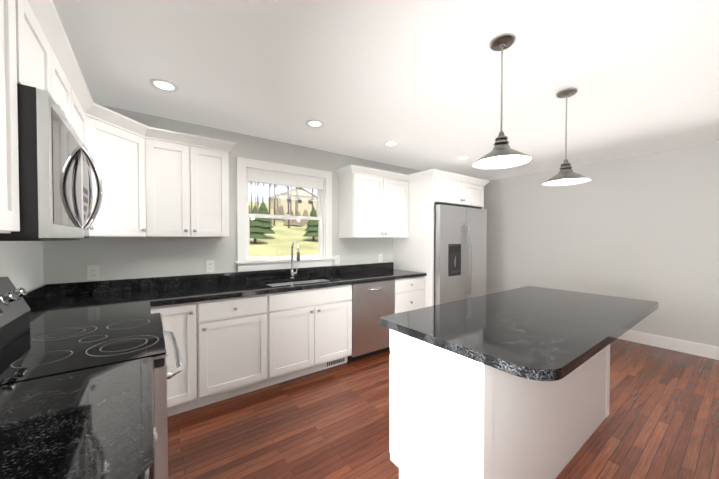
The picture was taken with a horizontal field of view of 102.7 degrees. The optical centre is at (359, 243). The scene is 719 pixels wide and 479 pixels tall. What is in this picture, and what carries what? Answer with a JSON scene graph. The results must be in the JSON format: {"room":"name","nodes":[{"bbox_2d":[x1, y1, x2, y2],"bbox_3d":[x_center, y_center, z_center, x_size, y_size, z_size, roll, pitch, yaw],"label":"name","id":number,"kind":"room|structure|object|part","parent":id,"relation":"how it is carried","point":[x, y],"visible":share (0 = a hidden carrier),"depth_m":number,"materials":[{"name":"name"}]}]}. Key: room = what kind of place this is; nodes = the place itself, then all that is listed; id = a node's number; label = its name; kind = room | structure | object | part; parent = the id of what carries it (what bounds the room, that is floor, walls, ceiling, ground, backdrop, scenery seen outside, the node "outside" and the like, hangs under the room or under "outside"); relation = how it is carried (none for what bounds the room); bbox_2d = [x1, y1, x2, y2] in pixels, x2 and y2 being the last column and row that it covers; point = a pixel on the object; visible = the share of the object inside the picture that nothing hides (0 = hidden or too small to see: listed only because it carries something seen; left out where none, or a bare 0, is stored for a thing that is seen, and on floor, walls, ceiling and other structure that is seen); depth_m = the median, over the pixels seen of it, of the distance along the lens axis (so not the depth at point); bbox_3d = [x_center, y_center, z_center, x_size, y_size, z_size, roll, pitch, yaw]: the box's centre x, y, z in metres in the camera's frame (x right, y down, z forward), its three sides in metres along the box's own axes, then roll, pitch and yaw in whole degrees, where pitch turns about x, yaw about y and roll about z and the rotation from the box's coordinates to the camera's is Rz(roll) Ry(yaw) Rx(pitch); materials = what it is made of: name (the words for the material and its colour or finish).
{"room":"kitchen","nodes":[
{"label":"kitchen","id":0,"kind":"room"},
{"bbox_2d":[0,241,42,291],"bbox_3d":[-0.493,0.139,-0.545,0.150,2.450,6.900,-1,1,-36],"label":"wall","id":1,"kind":"structure","parent":0,"point":[21,264],"depth_m":1.83,"materials":[{"name":"grey paint"}]},
{"bbox_2d":[0,0,27,232],"bbox_3d":[-1.058,-0.458,0.625,0.328,0.860,0.377,-1,1,-36],"label":"upper cabinet","id":2,"kind":"object","parent":1,"relation":"attached to","point":[13,30],"depth_m":0.83,"materials":[{"name":"white wood"}]},
{"bbox_2d":[24,0,59,106],"bbox_3d":[-1.300,-0.693,0.953,0.328,0.400,0.438,-1,1,-36],"label":"upper cabinet","id":3,"kind":"object","parent":1,"relation":"attached to","point":[43,34],"depth_m":1.09,"materials":[{"name":"white wood"}]},
{"bbox_2d":[0,84,102,240],"bbox_3d":[-1.339,-0.252,1.129,0.466,0.479,0.756,-1,1,-36],"label":"over-the-range microwave","id":4,"kind":"object","parent":3,"relation":"attached to","point":[56,160],"visible":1,"depth_m":0.93,"materials":[{"name":"silver metal"}]},
{"bbox_2d":[60,36,75,130],"bbox_3d":[-1.488,-0.697,1.210,0.328,0.400,0.438,-1,1,-36],"label":"upper cabinet","id":5,"kind":"object","parent":1,"relation":"attached to","point":[67,69],"depth_m":1.41,"materials":[{"name":"white wood"}]},
{"bbox_2d":[76,68,95,236],"bbox_3d":[-1.748,-0.473,1.602,0.367,0.860,0.488,-1,1,-36],"label":"upper cabinet","id":6,"kind":"object","parent":1,"relation":"attached to","point":[85,106],"depth_m":1.81,"materials":[{"name":"white wood"}]},
{"bbox_2d":[43,104,442,283],"bbox_3d":[-0.085,0.066,3.935,5.800,2.450,0.150,-1,1,-36],"label":"wall","id":7,"kind":"structure","parent":0,"point":[113,258],"depth_m":2.77,"materials":[{"name":"grey paint"}]},
{"bbox_2d":[87,265,98,279],"bbox_3d":[-2.153,0.233,2.326,0.072,0.116,0.007,-1,1,-36],"label":"electrical outlet plate","id":8,"kind":"object","parent":7,"relation":"attached to","point":[92,272],"visible":1,"depth_m":2.32,"materials":[{"name":"white plastic"}]},
{"bbox_2d":[96,104,159,236],"bbox_3d":[-1.900,-0.481,2.079,0.685,0.860,0.685,-1,1,-36],"label":"upper cabinet","id":9,"kind":"object","parent":7,"relation":"attached to","point":[157,182],"depth_m":2.11,"materials":[{"name":"white wood"}]},
{"bbox_2d":[156,128,199,236],"bbox_3d":[-1.640,-0.487,2.465,0.416,0.860,0.368,-1,1,-36],"label":"upper cabinet","id":10,"kind":"object","parent":7,"relation":"attached to","point":[179,162],"depth_m":2.39,"materials":[{"name":"white wood"}]},
{"bbox_2d":[23,262,393,306],"bbox_3d":[-0.217,0.353,2.225,3.558,0.100,2.458,-1,1,-36],"label":"backsplash","id":11,"kind":"structure","parent":7,"relation":"attached to","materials":[{"name":"black stone"}]},
{"bbox_2d":[206,260,213,271],"bbox_3d":[-1.467,0.221,2.828,0.072,0.116,0.007,-1,1,-36],"label":"electrical outlet plate","id":12,"kind":"object","parent":7,"relation":"attached to","point":[209,265],"visible":1,"depth_m":2.83,"materials":[{"name":"white plastic"}]},
{"bbox_2d":[200,136,231,236],"bbox_3d":[-1.432,-0.490,2.642,0.369,0.860,0.328,-1,1,-36],"label":"upper cabinet","id":13,"kind":"object","parent":7,"relation":"attached to","point":[214,164],"depth_m":2.55,"materials":[{"name":"white wood"}]},
{"bbox_2d":[235,157,334,271],"bbox_3d":[-0.841,-0.309,3.345,1.170,1.181,0.200,-1,1,-36],"label":"window","id":14,"kind":"structure","parent":7,"relation":"in","point":[277,174],"depth_m":3.27,"materials":[{"name":"white wood"}]},
{"bbox_3d":[-0.858,-0.312,3.367,0.926,0.973,0.085,-1,1,-36],"label":"sash","id":15,"kind":"part","parent":14,"relation":"part of","materials":[{"name":"white"}]},
{"bbox_2d":[247,169,323,189],"bbox_3d":[-0.827,-0.734,3.318,0.918,0.126,0.042,-1,1,-36],"label":"blind","id":16,"kind":"object","parent":14,"relation":"attached to","point":[277,177],"depth_m":3.28,"materials":[{"name":"white fabric"}]},
{"bbox_2d":[335,255,339,263],"bbox_3d":[-0.284,0.205,3.693,0.072,0.116,0.007,-1,1,-36],"label":"electrical outlet plate","id":17,"kind":"object","parent":7,"relation":"attached to","point":[337,259],"visible":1,"depth_m":3.69,"materials":[{"name":"white plastic"}]},
{"bbox_2d":[336,164,387,237],"bbox_3d":[0.045,-0.508,3.723,0.530,0.860,0.328,-1,1,-36],"label":"upper cabinet","id":18,"kind":"object","parent":7,"relation":"attached to","point":[363,192],"depth_m":3.58,"materials":[{"name":"white wood"}]},
{"bbox_2d":[378,254,381,261],"bbox_3d":[0.301,0.200,4.121,0.072,0.116,0.007,-1,1,-36],"label":"electrical outlet plate","id":19,"kind":"object","parent":7,"relation":"attached to","point":[379,257],"visible":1,"depth_m":4.11,"materials":[{"name":"white plastic"}]},
{"bbox_2d":[388,172,411,237],"bbox_3d":[0.376,-0.512,3.965,0.530,0.860,0.328,-1,1,-36],"label":"upper cabinet","id":20,"kind":"object","parent":7,"relation":"attached to","point":[398,183],"depth_m":3.88,"materials":[{"name":"white wood"}]},
{"bbox_2d":[52,0,718,180],"bbox_3d":[1.907,-1.175,1.191,6.100,0.120,6.900,-1,1,-36],"label":"ceiling","id":21,"kind":"structure","parent":0,"point":[419,81],"depth_m":1.89,"materials":[{"name":"white paint"}]},
{"bbox_2d":[149,79,178,91],"bbox_3d":[-1.389,-1.125,2.048,0.172,0.007,0.172,-1,1,-36],"label":"recessed light","id":22,"kind":"object","parent":21,"relation":"in","point":[164,85],"visible":1,"depth_m":2.05,"materials":[{"name":"white"}]},
{"bbox_2d":[306,120,323,127],"bbox_3d":[-0.420,-1.136,2.724,0.172,0.007,0.172,-1,1,-36],"label":"recessed light","id":23,"kind":"object","parent":21,"relation":"in","point":[314,123],"visible":1,"depth_m":2.72,"materials":[{"name":"white"}]},
{"bbox_2d":[384,141,398,146],"bbox_3d":[0.364,-1.145,3.304,0.172,0.007,0.172,-1,1,-36],"label":"recessed light","id":24,"kind":"object","parent":21,"relation":"in","point":[391,143],"visible":1,"depth_m":3.29,"materials":[{"name":"white"}]},
{"bbox_2d":[457,156,469,159],"bbox_3d":[1.399,-1.154,3.871,0.172,0.007,0.172,-1,1,-36],"label":"recessed light","id":25,"kind":"object","parent":21,"relation":"in","point":[463,157],"visible":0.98,"depth_m":3.85,"materials":[{"name":"white"}]},
{"bbox_2d":[472,33,532,168],"bbox_3d":[0.789,-0.781,1.597,0.305,0.680,0.305,-1,1,-36],"label":"pendant light","id":26,"kind":"object","parent":21,"relation":"hanging from","point":[502,154],"visible":1,"depth_m":1.59,"materials":[{"name":"grey metal"}]},
{"bbox_2d":[542,88,591,185],"bbox_3d":[1.544,-0.790,2.150,0.305,0.680,0.305,-1,1,-36],"label":"pendant light","id":27,"kind":"object","parent":21,"relation":"hanging from","point":[565,175],"visible":1,"depth_m":2.14,"materials":[{"name":"grey metal"}]},
{"bbox_2d":[167,339,718,478],"bbox_3d":[1.907,1.395,1.233,6.100,0.120,6.900,-1,1,-36],"label":"floor","id":28,"kind":"structure","parent":0,"point":[661,421],"depth_m":2.06,"materials":[{"name":"brown wood"}]},
{"bbox_2d":[0,276,182,478],"bbox_3d":[-1.219,0.746,1.233,0.762,1.178,0.756,-1,1,-36],"label":"range","id":29,"kind":"object","parent":28,"relation":"on","point":[27,353],"visible":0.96,"depth_m":1.16,"materials":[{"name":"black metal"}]},
{"bbox_2d":[153,427,157,442],"bbox_3d":[-1.203,0.900,1.126,0.659,0.873,1.863,-1,1,-36],"label":"base cabinet","id":30,"kind":"object","parent":28,"relation":"on","point":[155,433],"visible":0.08,"depth_m":0.82,"materials":[{"name":"white wood"}]},
{"bbox_2d":[0,357,153,478],"bbox_3d":[-0.844,0.400,0.618,0.648,0.140,0.663,-1,1,-36],"label":"countertop","id":31,"kind":"structure","parent":30,"relation":"on","point":[95,423],"depth_m":0.68,"materials":[{"name":"black stone"}]},
{"bbox_2d":[151,306,162,321],"bbox_3d":[-1.910,0.884,2.129,0.702,0.872,0.628,-1,1,-36],"label":"base cabinet","id":32,"kind":"object","parent":28,"relation":"on","point":[158,309],"depth_m":2.07,"materials":[{"name":"white wood"}]},
{"bbox_2d":[23,286,155,329],"bbox_3d":[-1.608,0.383,1.666,0.652,0.140,0.403,-1,1,-36],"label":"countertop","id":33,"kind":"structure","parent":32,"relation":"on","point":[69,306],"depth_m":1.91,"materials":[{"name":"black stone"}]},
{"bbox_2d":[163,300,210,416],"bbox_3d":[-1.527,0.879,2.409,0.358,0.872,0.628,-1,1,-36],"label":"base cabinet","id":34,"kind":"object","parent":28,"relation":"on","point":[189,389],"depth_m":2.20,"materials":[{"name":"white wood"}]},
{"bbox_2d":[211,293,278,403],"bbox_3d":[-1.215,0.875,2.638,0.684,0.872,0.628,-1,1,-36],"label":"base cabinet","id":35,"kind":"object","parent":28,"relation":"on","point":[231,347],"depth_m":2.44,"materials":[{"name":"white wood"}]},
{"bbox_2d":[326,357,345,366],"bbox_3d":[-0.250,1.252,3.070,0.250,0.070,0.012,-1,1,-36],"label":"air vent","id":36,"kind":"object","parent":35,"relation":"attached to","point":[335,362],"visible":0.67,"depth_m":3.06,"materials":[{"name":"white plastic"}]},
{"bbox_2d":[349,280,394,361],"bbox_3d":[0.007,0.862,3.491,0.606,0.864,0.673,-1,1,-36],"label":"dishwasher","id":37,"kind":"object","parent":28,"relation":"on","point":[373,303],"visible":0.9,"depth_m":3.23,"materials":[{"name":"silver metal"}]},
{"bbox_2d":[395,276,424,313],"bbox_3d":[0.456,0.856,3.861,0.548,0.872,0.628,-1,1,-36],"label":"base cabinet","id":38,"kind":"object","parent":28,"relation":"on","point":[409,292],"depth_m":3.59,"materials":[{"name":"white wood"}]},
{"bbox_2d":[27,262,426,305],"bbox_3d":[-0.749,0.362,2.952,3.558,0.140,0.658,-1,1,-36],"label":"countertop","id":39,"kind":"structure","parent":38,"relation":"on","point":[170,290],"depth_m":2.73,"materials":[{"name":"black stone"}]},
{"bbox_2d":[290,241,299,277],"bbox_3d":[-0.694,0.176,3.190,0.099,0.422,0.216,-1,1,-36],"label":"faucet","id":40,"kind":"object","parent":39,"relation":"on","point":[292,273],"visible":1,"depth_m":3.23,"materials":[{"name":"silver metal"}]},
{"bbox_2d":[266,279,328,286],"bbox_3d":[-0.623,0.570,3.061,0.800,0.279,0.460,-1,1,-36],"label":"undermount sink","id":41,"kind":"object","parent":39,"relation":"in","point":[297,282],"visible":0.04,"depth_m":3.22,"materials":[{"name":"silver metal"}]},
{"bbox_2d":[393,177,483,306],"bbox_3d":[1.202,0.210,4.295,1.176,2.150,0.789,-1,1,-36],"label":"cabinet","id":42,"kind":"object","parent":28,"relation":"on","point":[414,251],"visible":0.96,"depth_m":3.85,"materials":[{"name":"white wood"}]},
{"bbox_2d":[434,204,486,304],"bbox_3d":[1.238,0.388,4.249,1.076,1.795,0.854,-1,1,-36],"label":"refrigerator","id":43,"kind":"object","parent":28,"relation":"on","point":[460,245],"visible":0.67,"depth_m":3.87,"materials":[{"name":"silver metal"}]},
{"bbox_2d":[383,326,609,478],"bbox_3d":[1.035,0.887,1.942,1.770,0.874,0.615,-1,1,-36],"label":"kitchen island","id":44,"kind":"object","parent":28,"relation":"on","point":[511,384],"depth_m":1.42,"materials":[{"name":"white painted wood"},{"name":"black granite"}]},
{"bbox_2d":[380,286,658,389],"bbox_3d":[1.102,0.430,1.818,1.850,0.040,0.860,-1,1,-36],"label":"island countertop","id":45,"kind":"structure","parent":44,"relation":"on","point":[540,335],"depth_m":1.47,"materials":[{"name":"black stone"}]},
{"bbox_2d":[484,141,718,346],"bbox_3d":[4.308,0.082,2.968,0.150,2.450,6.900,-1,1,-36],"label":"wall","id":46,"kind":"structure","parent":0,"point":[643,227],"depth_m":3.84,"materials":[{"name":"grey paint"}]},
{"bbox_2d":[617,330,718,359],"bbox_3d":[4.241,1.233,2.938,0.016,0.146,6.600,-1,1,-36],"label":"baseboard","id":47,"kind":"structure","parent":46,"relation":"attached to","point":[695,348],"depth_m":3.49,"materials":[{"name":"white wood"}]},
{"label":"outside","id":48,"kind":"structure","parent":0,"visible":0},
{"bbox_2d":[248,182,317,256],"bbox_3d":[-12.399,-16.921,100.264,180.000,35.914,169.400,-1,1,-36],"label":"garden","id":49,"kind":"object","parent":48,"point":[266,222],"depth_m":24.79,"materials":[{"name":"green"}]}
]}

